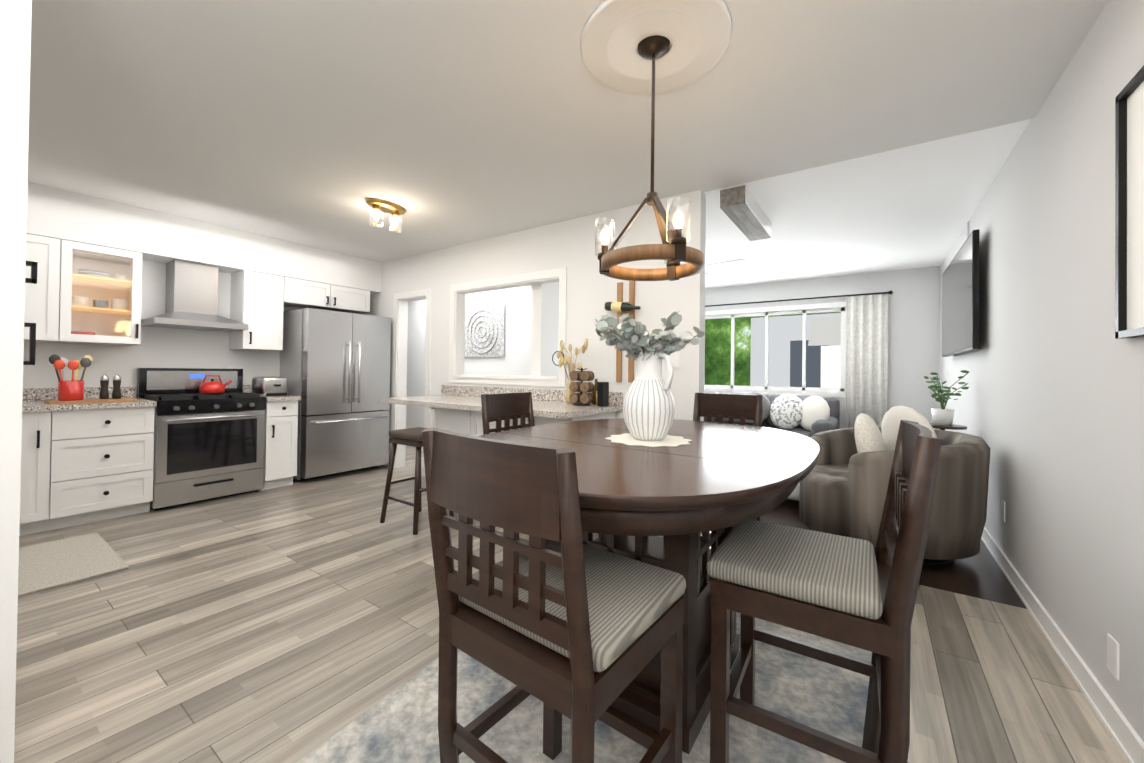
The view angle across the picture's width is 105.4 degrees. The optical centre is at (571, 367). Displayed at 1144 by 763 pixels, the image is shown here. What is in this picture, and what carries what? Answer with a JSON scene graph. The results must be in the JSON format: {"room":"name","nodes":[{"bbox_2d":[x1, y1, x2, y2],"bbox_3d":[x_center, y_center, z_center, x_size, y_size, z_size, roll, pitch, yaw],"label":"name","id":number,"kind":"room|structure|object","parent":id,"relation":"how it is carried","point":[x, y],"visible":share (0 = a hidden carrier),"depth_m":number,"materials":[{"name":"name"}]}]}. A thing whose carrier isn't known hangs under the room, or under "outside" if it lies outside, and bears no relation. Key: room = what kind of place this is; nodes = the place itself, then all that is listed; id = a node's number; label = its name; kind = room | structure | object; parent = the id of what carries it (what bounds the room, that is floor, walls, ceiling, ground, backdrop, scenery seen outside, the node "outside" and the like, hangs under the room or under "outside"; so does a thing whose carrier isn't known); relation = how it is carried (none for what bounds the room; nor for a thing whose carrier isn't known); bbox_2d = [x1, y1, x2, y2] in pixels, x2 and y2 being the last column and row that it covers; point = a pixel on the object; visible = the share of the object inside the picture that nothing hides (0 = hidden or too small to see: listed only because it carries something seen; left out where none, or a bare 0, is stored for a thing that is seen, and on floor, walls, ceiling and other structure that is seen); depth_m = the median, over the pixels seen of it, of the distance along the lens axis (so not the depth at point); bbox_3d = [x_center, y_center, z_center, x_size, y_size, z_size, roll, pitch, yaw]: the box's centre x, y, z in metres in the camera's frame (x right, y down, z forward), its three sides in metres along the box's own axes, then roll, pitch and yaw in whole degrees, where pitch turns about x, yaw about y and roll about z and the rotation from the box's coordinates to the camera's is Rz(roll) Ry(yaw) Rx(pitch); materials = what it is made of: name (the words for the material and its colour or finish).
{"room":"kitchen","nodes":[
{"label":"kitchen","id":0,"kind":"room"},
{"bbox_2d":[0,0,31,762],"bbox_3d":[-2.112,-0.091,0.786,0.120,2.546,1.392,0,-1,35],"label":"wall","id":1,"kind":"structure","parent":0,"point":[15,36],"depth_m":1.31,"materials":[{"name":"white paint"}]},
{"bbox_2d":[23,261,37,364],"bbox_3d":[-1.681,-0.168,1.352,0.025,0.320,0.023,0,-1,35],"label":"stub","id":2,"kind":"object","parent":1,"relation":"attached to","point":[32,326],"visible":0.88,"depth_m":1.35,"materials":[{"name":"black metal"}]},
{"bbox_2d":[23,182,380,397],"bbox_3d":[-3.871,-0.086,3.827,0.470,2.546,4.400,0,-1,35],"label":"wall","id":3,"kind":"structure","parent":0,"point":[158,240],"depth_m":4.00,"materials":[{"name":"white paint"}]},
{"bbox_2d":[24,234,75,342],"bbox_3d":[-4.376,-0.603,2.982,0.346,0.783,1.220,0,-1,35],"label":"upper cabinet","id":4,"kind":"object","parent":3,"relation":"attached to","point":[50,303],"depth_m":3.30,"materials":[{"name":"white wood"}]},
{"bbox_2d":[22,387,134,400],"bbox_3d":[-4.397,0.212,3.244,0.020,0.101,1.652,0,-1,35],"label":"backsplash","id":5,"kind":"structure","parent":3,"relation":"attached to","point":[28,394],"depth_m":3.53,"materials":[{"name":"beige stone"}]},
{"bbox_2d":[141,260,248,331],"bbox_3d":[-3.522,-0.673,4.083,0.500,0.603,0.670,0,-1,35],"label":"range hood","id":6,"kind":"object","parent":3,"relation":"attached to","point":[191,300],"visible":0.9,"depth_m":4.03,"materials":[{"name":"silver metal"}]},
{"bbox_2d":[226,365,234,368],"bbox_3d":[-3.533,0.038,4.512,0.007,0.120,0.075,0,-1,35],"label":"outlet","id":7,"kind":"object","parent":3,"relation":"attached to","point":[230,366],"depth_m":4.51,"materials":[{"name":"white plastic"}]},
{"bbox_2d":[229,270,287,350],"bbox_3d":[-3.291,-0.576,4.554,0.346,0.783,0.360,0,-1,35],"label":"upper cabinet","id":8,"kind":"object","parent":3,"relation":"attached to","point":[257,300],"depth_m":4.44,"materials":[{"name":"white wood"}]},
{"bbox_2d":[288,277,369,313],"bbox_3d":[-2.913,-0.824,5.099,0.346,0.269,0.960,0,-1,35],"label":"upper cabinet","id":9,"kind":"object","parent":3,"relation":"attached to","point":[301,293],"depth_m":4.98,"materials":[{"name":"white wood"}]},
{"bbox_2d":[406,286,529,428],"bbox_3d":[-2.402,-0.037,7.321,7.020,2.546,0.120,0,-1,35],"label":"wall","id":10,"kind":"structure","parent":0,"point":[516,300],"depth_m":6.50,"materials":[{"name":"white paint"}]},
{"bbox_2d":[464,304,505,356],"bbox_3d":[-1.331,-0.533,6.491,0.880,0.750,0.042,0,-1,35],"label":"framed picture","id":11,"kind":"object","parent":10,"relation":"attached to","point":[484,331],"visible":1,"depth_m":6.44},
{"bbox_2d":[365,190,705,533],"bbox_3d":[-0.859,-0.043,4.495,4.430,2.546,0.120,0,-1,35],"label":"wall","id":12,"kind":"structure","parent":0,"point":[571,246],"depth_m":3.77,"materials":[{"name":"white paint"}]},
{"bbox_2d":[391,267,566,474],"bbox_3d":[-1.091,0.166,4.645,2.590,2.125,0.170,0,-1,35],"label":"trim","id":13,"kind":"structure","parent":12,"relation":"attached to","point":[458,292],"depth_m":4.72,"materials":[{"name":"white"}]},
{"bbox_2d":[441,385,622,404],"bbox_3d":[-0.510,0.249,4.158,2.230,0.105,0.022,0,-1,35],"label":"backsplash","id":14,"kind":"structure","parent":12,"relation":"attached to","point":[460,391],"depth_m":4.13,"materials":[{"name":"beige stone"}]},
{"bbox_2d":[605,281,640,381],"bbox_3d":[0.410,-0.288,3.490,0.304,0.810,0.098,0,-1,35],"label":"wine rack","id":15,"kind":"object","parent":12,"relation":"attached to","point":[619,306],"visible":0.58,"depth_m":3.49,"materials":[{"name":"brown wood"}]},
{"bbox_2d":[670,352,679,367],"bbox_3d":[0.775,-0.060,3.288,0.080,0.120,0.010,0,-1,35],"label":"switch plate","id":16,"kind":"object","parent":12,"relation":"attached to","point":[675,358],"visible":0.79,"depth_m":3.28,"materials":[{"name":"white plastic"}]},
{"bbox_2d":[526,282,558,375],"bbox_3d":[0.017,-0.030,4.752,0.120,2.546,1.300,0,-1,35],"label":"wall","id":17,"kind":"structure","parent":0,"point":[531,329],"depth_m":4.25,"materials":[{"name":"white paint"}]},
{"bbox_2d":[28,0,1107,288],"bbox_3d":[-1.921,-1.386,4.880,10.330,0.120,8.510,0,-1,35],"label":"ceiling","id":18,"kind":"structure","parent":0,"point":[320,122],"depth_m":2.33,"materials":[{"name":"white paint"}]},
{"bbox_2d":[365,198,405,232],"bbox_3d":[-1.526,-1.235,3.579,0.200,0.194,0.340,0,-1,35],"label":"kitchen ceiling light","id":19,"kind":"object","parent":18,"relation":"attached to","point":[385,206],"visible":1,"depth_m":3.54,"materials":[{"name":"gold metal"}]},
{"bbox_2d":[581,0,731,94],"bbox_3d":[0.335,-1.314,1.786,0.600,0.021,0.600,0,-1,35],"label":"ceiling medallion","id":20,"kind":"object","parent":18,"relation":"attached to","point":[697,33],"visible":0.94,"depth_m":1.75,"materials":[{"name":"white"}]},
{"bbox_2d":[595,35,703,280],"bbox_3d":[0.333,-0.858,1.796,0.421,0.934,0.437,0,-1,35],"label":"pendant chandelier","id":21,"kind":"object","parent":20,"relation":"hanging from","point":[673,250],"visible":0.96,"depth_m":1.76,"materials":[{"name":"brown wood"}]},
{"bbox_2d":[705,258,748,277],"bbox_3d":[1.140,-1.079,4.494,1.313,0.466,1.320,0,-1,35],"label":"ceiling fan","id":22,"kind":"object","parent":18,"relation":"hanging from","point":[714,275],"depth_m":4.26,"materials":[{"name":"grey"}]},
{"bbox_2d":[720,185,771,240],"bbox_3d":[1.461,-1.251,3.607,0.185,0.130,0.980,0,-1,35],"label":"ceiling beam","id":23,"kind":"structure","parent":18,"relation":"attached to","point":[742,209],"depth_m":3.40,"materials":[{"name":"white wood"}]},
{"bbox_2d":[14,445,1128,762],"bbox_3d":[-1.954,1.270,4.856,10.330,0.100,8.510,0,-1,35],"label":"floor","id":24,"kind":"structure","parent":0,"point":[296,621],"depth_m":1.92,"materials":[{"name":"laminate"}]},
{"bbox_2d":[19,413,54,535],"bbox_3d":[-4.170,0.739,3.027,0.646,0.875,0.643,0,-1,35],"label":"base cabinet","id":25,"kind":"object","parent":24,"relation":"on","point":[37,487],"depth_m":3.07,"materials":[{"name":"white wood"}]},
{"bbox_2d":[18,532,128,596],"bbox_3d":[-3.263,1.176,2.475,0.920,0.011,0.900,0,-1,35],"label":"kitchen mat","id":26,"kind":"object","parent":24,"relation":"on","point":[49,565],"visible":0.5,"depth_m":2.62,"materials":[{"name":"beige fabric"}]},
{"bbox_2d":[51,405,156,529],"bbox_3d":[-3.850,0.747,3.492,0.646,0.875,0.603,0,-1,35],"label":"base cabinet","id":27,"kind":"object","parent":24,"relation":"on","point":[83,463],"depth_m":3.32,"materials":[{"name":"white wood"}]},
{"bbox_2d":[22,397,156,412],"bbox_3d":[-4.128,0.283,3.058,0.676,0.038,1.652,0,-1,35],"label":"countertop","id":28,"kind":"structure","parent":27,"relation":"on","point":[27,406],"depth_m":3.26,"materials":[{"name":"beige stone"}]},
{"bbox_2d":[44,398,137,404],"bbox_3d":[-3.777,0.262,3.429,0.300,0.018,0.460,0,-1,35],"label":"tray","id":29,"kind":"object","parent":28,"relation":"on","point":[51,402],"visible":1,"depth_m":3.35,"materials":[{"name":"brown wood"}]},
{"bbox_2d":[49,354,92,400],"bbox_3d":[-3.835,0.076,3.338,0.160,0.349,0.223,0,-1,35],"label":"utensil crock","id":30,"kind":"object","parent":29,"relation":"on","point":[72,389],"visible":1,"depth_m":3.30,"materials":[{"name":"red ceramic"}]},
{"bbox_2d":[99,374,108,398],"bbox_3d":[-3.761,0.153,3.504,0.056,0.200,0.055,0,-1,35],"label":"pepper mill","id":31,"kind":"object","parent":29,"relation":"on","point":[104,391],"depth_m":3.49,"materials":[{"name":"grey wood"}]},
{"bbox_2d":[112,374,121,398],"bbox_3d":[-3.721,0.154,3.562,0.056,0.200,0.055,0,-1,35],"label":"pepper mill","id":32,"kind":"object","parent":29,"relation":"on","point":[116,393],"depth_m":3.55,"materials":[{"name":"grey"}]},
{"bbox_2d":[137,368,265,510],"bbox_3d":[-3.418,0.602,4.047,0.692,1.185,0.780,0,-1,35],"label":"stove","id":33,"kind":"object","parent":24,"relation":"on","point":[208,447],"visible":0.9,"depth_m":3.90,"materials":[{"name":"silver metal"}]},
{"bbox_2d":[198,375,231,393],"bbox_3d":[-3.429,0.162,4.197,0.200,0.176,0.258,0,-1,35],"label":"kettle","id":34,"kind":"object","parent":33,"relation":"on","point":[212,386],"visible":1,"depth_m":4.12,"materials":[{"name":"red metal"}]},
{"bbox_2d":[259,401,297,489],"bbox_3d":[-3.146,0.764,4.512,0.646,0.875,0.284,0,-1,35],"label":"base cabinet","id":35,"kind":"object","parent":24,"relation":"on","point":[281,417],"depth_m":4.33,"materials":[{"name":"white wood"}]},
{"bbox_2d":[261,395,298,400],"bbox_3d":[-3.127,0.308,4.509,0.676,0.038,0.292,0,-1,35],"label":"countertop","id":36,"kind":"structure","parent":35,"relation":"on","point":[268,398],"depth_m":4.33,"materials":[{"name":"beige stone"}]},
{"bbox_2d":[252,377,287,395],"bbox_3d":[-3.116,0.193,4.505,0.325,0.192,0.240,0,-1,35],"label":"toaster","id":37,"kind":"object","parent":36,"relation":"on","point":[269,386],"visible":0.9,"depth_m":4.41,"materials":[{"name":"silver metal"}]},
{"bbox_2d":[280,308,390,480],"bbox_3d":[-2.707,0.290,5.050,0.702,1.845,0.945,0,-1,35],"label":"fridge","id":38,"kind":"object","parent":24,"relation":"on","point":[335,368],"visible":0.98,"depth_m":4.78,"materials":[{"name":"grey metal"}]},
{"bbox_2d":[380,427,453,534],"bbox_3d":[-1.213,0.858,3.435,0.456,0.722,0.376,0,-1,35],"label":"bar stool","id":39,"kind":"object","parent":24,"relation":"on","point":[412,437],"visible":0.71,"depth_m":3.33,"materials":[{"name":"brown wood"}]},
{"bbox_2d":[434,409,470,435],"bbox_3d":[-0.855,0.781,4.006,0.500,0.891,0.648,0,-1,35],"label":"base cabinet","id":40,"kind":"object","parent":24,"relation":"on","point":[452,420],"depth_m":3.74,"materials":[{"name":"white wood"}]},
{"bbox_2d":[379,393,622,420],"bbox_3d":[-0.694,0.316,3.795,2.120,0.040,0.826,0,-1,35],"label":"countertop","id":41,"kind":"structure","parent":40,"relation":"on","point":[560,409],"depth_m":3.49,"materials":[{"name":"beige stone"}]},
{"bbox_2d":[552,338,587,403],"bbox_3d":[-0.024,0.029,3.664,0.357,0.547,0.126,0,-1,35],"label":"dried flowers","id":42,"kind":"object","parent":41,"relation":"on","point":[563,360],"visible":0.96,"depth_m":3.65,"materials":[{"name":"beige plant"}]},
{"bbox_2d":[569,368,593,405],"bbox_3d":[0.078,0.152,3.504,0.187,0.300,0.140,0,-1,35],"label":"rack","id":43,"kind":"object","parent":41,"relation":"on","point":[576,399],"visible":1,"depth_m":3.48,"materials":[{"name":"brown wood"}]},
{"bbox_2d":[592,379,597,404],"bbox_3d":[0.199,0.199,3.591,0.060,0.210,0.060,0,-1,35],"label":"bottle","id":44,"kind":"object","parent":41,"relation":"on","point":[594,391],"visible":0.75,"depth_m":3.57,"materials":[{"name":"brown glass"}]},
{"bbox_2d":[597,382,608,406],"bbox_3d":[0.244,0.208,3.419,0.050,0.190,0.090,0,-1,35],"label":"speaker box","id":45,"kind":"object","parent":41,"relation":"on","point":[602,394],"visible":1,"depth_m":3.39,"materials":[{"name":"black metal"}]},
{"bbox_2d":[471,413,518,435],"bbox_3d":[-0.443,0.784,3.722,0.500,0.891,0.648,0,-1,35],"label":"base cabinet","id":46,"kind":"object","parent":24,"relation":"on","point":[476,418],"depth_m":3.57,"materials":[{"name":"white wood"}]},
{"bbox_2d":[519,413,615,425],"bbox_3d":[-0.032,0.786,3.438,0.500,0.891,0.648,0,-1,35],"label":"base cabinet","id":47,"kind":"object","parent":24,"relation":"on","point":[538,421],"depth_m":3.20,"materials":[{"name":"white wood"}]},
{"bbox_2d":[298,612,871,762],"bbox_3d":[0.314,1.214,1.707,1.600,0.009,2.600,0,-1,30],"label":"dining rug","id":48,"kind":"object","parent":24,"relation":"on","point":[399,724],"depth_m":1.49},
{"bbox_2d":[481,392,534,542],"bbox_3d":[-0.207,0.684,2.538,0.517,1.055,0.456,0,-1,35],"label":"chair","id":49,"kind":"object","parent":48,"relation":"on","point":[499,407],"visible":0.29,"depth_m":2.65,"materials":[{"name":"wood"}]},
{"bbox_2d":[422,428,685,762],"bbox_3d":[-0.032,0.673,1.070,0.456,1.055,0.517,0,-1,38],"label":"chair","id":50,"kind":"object","parent":48,"relation":"on","point":[563,619],"visible":1,"depth_m":0.92,"materials":[{"name":"wood"}]},
{"bbox_2d":[476,418,818,753],"bbox_3d":[0.290,0.752,1.792,1.240,0.912,1.680,0,-1,35],"label":"dining table","id":51,"kind":"object","parent":48,"relation":"on","point":[719,481],"visible":0.62,"depth_m":1.40,"materials":[{"name":"black wood"}]},
{"bbox_2d":[593,311,704,446],"bbox_3d":[0.298,0.036,1.765,0.407,0.517,0.412,0,-1,35],"label":"vase","id":52,"kind":"object","parent":51,"relation":"on","point":[648,408],"visible":1,"depth_m":1.71,"materials":[{"name":"white ceramic"}]},
{"bbox_2d":[693,393,762,541],"bbox_3d":[0.905,0.699,2.735,0.456,1.055,0.517,0,-1,35],"label":"chair","id":53,"kind":"object","parent":48,"relation":"on","point":[732,407],"visible":0.27,"depth_m":2.92,"materials":[{"name":"wood"}]},
{"bbox_2d":[707,420,941,762],"bbox_3d":[0.711,0.684,1.277,0.517,1.055,0.456,0,-1,33],"label":"chair","id":54,"kind":"object","parent":48,"relation":"on","point":[858,593],"visible":0.96,"depth_m":1.15,"materials":[{"name":"wood"}]},
{"bbox_2d":[704,391,839,437],"bbox_3d":[2.144,0.781,5.676,2.180,0.893,2.200,0,-1,35],"label":"sofa","id":55,"kind":"object","parent":24,"relation":"on","point":[807,415],"visible":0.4,"depth_m":5.75,"materials":[{"name":"grey fabric"}]},
{"bbox_2d":[787,482,799,500],"bbox_3d":[2.164,1.046,4.352,0.680,0.440,0.950,0,-1,35],"label":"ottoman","id":56,"kind":"object","parent":24,"relation":"on","point":[795,494],"depth_m":3.89,"materials":[{"name":"white fabric"}]},
{"bbox_2d":[799,406,990,566],"bbox_3d":[2.244,0.764,3.121,1.087,0.984,1.119,0,-1,35],"label":"barrel chair","id":57,"kind":"object","parent":24,"relation":"on","point":[844,483],"visible":0.75,"depth_m":2.74,"materials":[{"name":"beige fabric"}]},
{"bbox_2d":[705,266,939,429],"bbox_3d":[3.230,-0.036,6.388,3.310,2.666,0.140,0,-1,35],"label":"wall","id":58,"kind":"structure","parent":0,"point":[913,328],"depth_m":5.63,"materials":[{"name":"white paint"}]},
{"bbox_2d":[704,302,845,397],"bbox_3d":[2.930,-0.250,6.559,2.120,1.310,0.106,0,-1,35],"label":"window","id":59,"kind":"structure","parent":58,"relation":"in","point":[766,312],"depth_m":6.40,"materials":[{"name":"white"}]},
{"bbox_2d":[705,290,892,306],"bbox_3d":[3.038,-0.975,6.387,2.685,0.050,0.104,0,-1,35],"label":"curtain rod","id":60,"kind":"object","parent":58,"relation":"attached to","point":[890,292],"visible":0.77,"depth_m":6.17,"materials":[{"name":"black metal"}]},
{"bbox_2d":[845,294,887,427],"bbox_3d":[3.879,0.145,5.746,0.457,2.190,0.059,0,-1,35],"label":"curtain","id":61,"kind":"object","parent":60,"relation":"hanging from","point":[866,351],"visible":0.62,"depth_m":5.75,"materials":[{"name":"fabric"}]},
{"bbox_2d":[924,370,968,429],"bbox_3d":[3.042,0.645,3.565,0.316,1.249,0.300,0,-1,35],"label":"potted plant","id":62,"kind":"object","parent":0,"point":[942,417],"visible":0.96,"depth_m":3.54,"materials":[{"name":"green plant"}]},
{"bbox_2d":[940,0,1143,741],"bbox_3d":[2.265,-0.087,1.970,0.120,2.666,8.510,0,-1,35],"label":"wall","id":63,"kind":"structure","parent":0,"point":[1048,405],"depth_m":1.85,"materials":[{"name":"white paint"}]},
{"bbox_2d":[942,221,979,356],"bbox_3d":[3.444,-0.696,3.858,0.087,1.146,1.700,0,-1,35],"label":"wall-mounted tv","id":64,"kind":"object","parent":63,"relation":"attached to","point":[960,304],"visible":1,"depth_m":3.54,"materials":[{"name":"black metal"}]},
{"bbox_2d":[1001,499,1005,521],"bbox_3d":[2.713,0.899,2.740,0.006,0.120,0.075,0,-1,35],"label":"electrical outlet","id":65,"kind":"object","parent":63,"relation":"attached to","point":[1003,504],"depth_m":2.73,"materials":[{"name":"white plastic"}]},
{"bbox_2d":[981,527,1143,762],"bbox_3d":[2.180,1.198,1.982,0.019,0.095,8.270,0,-1,35],"label":"baseboard","id":66,"kind":"structure","parent":63,"relation":"attached to","point":[1123,733],"depth_m":1.72,"materials":[{"name":"white wood"}]},
{"bbox_2d":[1107,633,1119,680],"bbox_3d":[1.848,0.987,1.488,0.006,0.120,0.075,0,-1,35],"label":"electrical outlet","id":67,"kind":"object","parent":63,"relation":"attached to","point":[1113,656],"depth_m":1.48,"materials":[{"name":"white plastic"}]},
{"bbox_2d":[1115,66,1143,338],"bbox_3d":[1.561,-0.498,1.080,0.030,0.795,0.835,0,-1,35],"label":"picture frame","id":68,"kind":"object","parent":63,"relation":"attached to","point":[1129,210],"visible":1,"depth_m":1.39,"materials":[{"name":"black"}]},
{"label":"outside","id":69,"kind":"structure","parent":0,"visible":0},
{"bbox_2d":[705,312,840,385],"bbox_3d":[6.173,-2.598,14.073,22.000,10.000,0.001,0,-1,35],"label":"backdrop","id":70,"kind":"structure","parent":69,"point":[717,351],"depth_m":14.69,"materials":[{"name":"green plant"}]},
{"label":"ground","id":71,"kind":"structure","parent":69,"visible":0},
{"bbox_2d":[741,312,840,387],"bbox_3d":[6.431,-0.429,10.152,4.500,4.400,5.100,0,-1,35],"label":"house","id":72,"kind":"structure","parent":71,"relation":"on","point":[823,348],"depth_m":10.34,"materials":[{"name":"white paint"}]}
]}

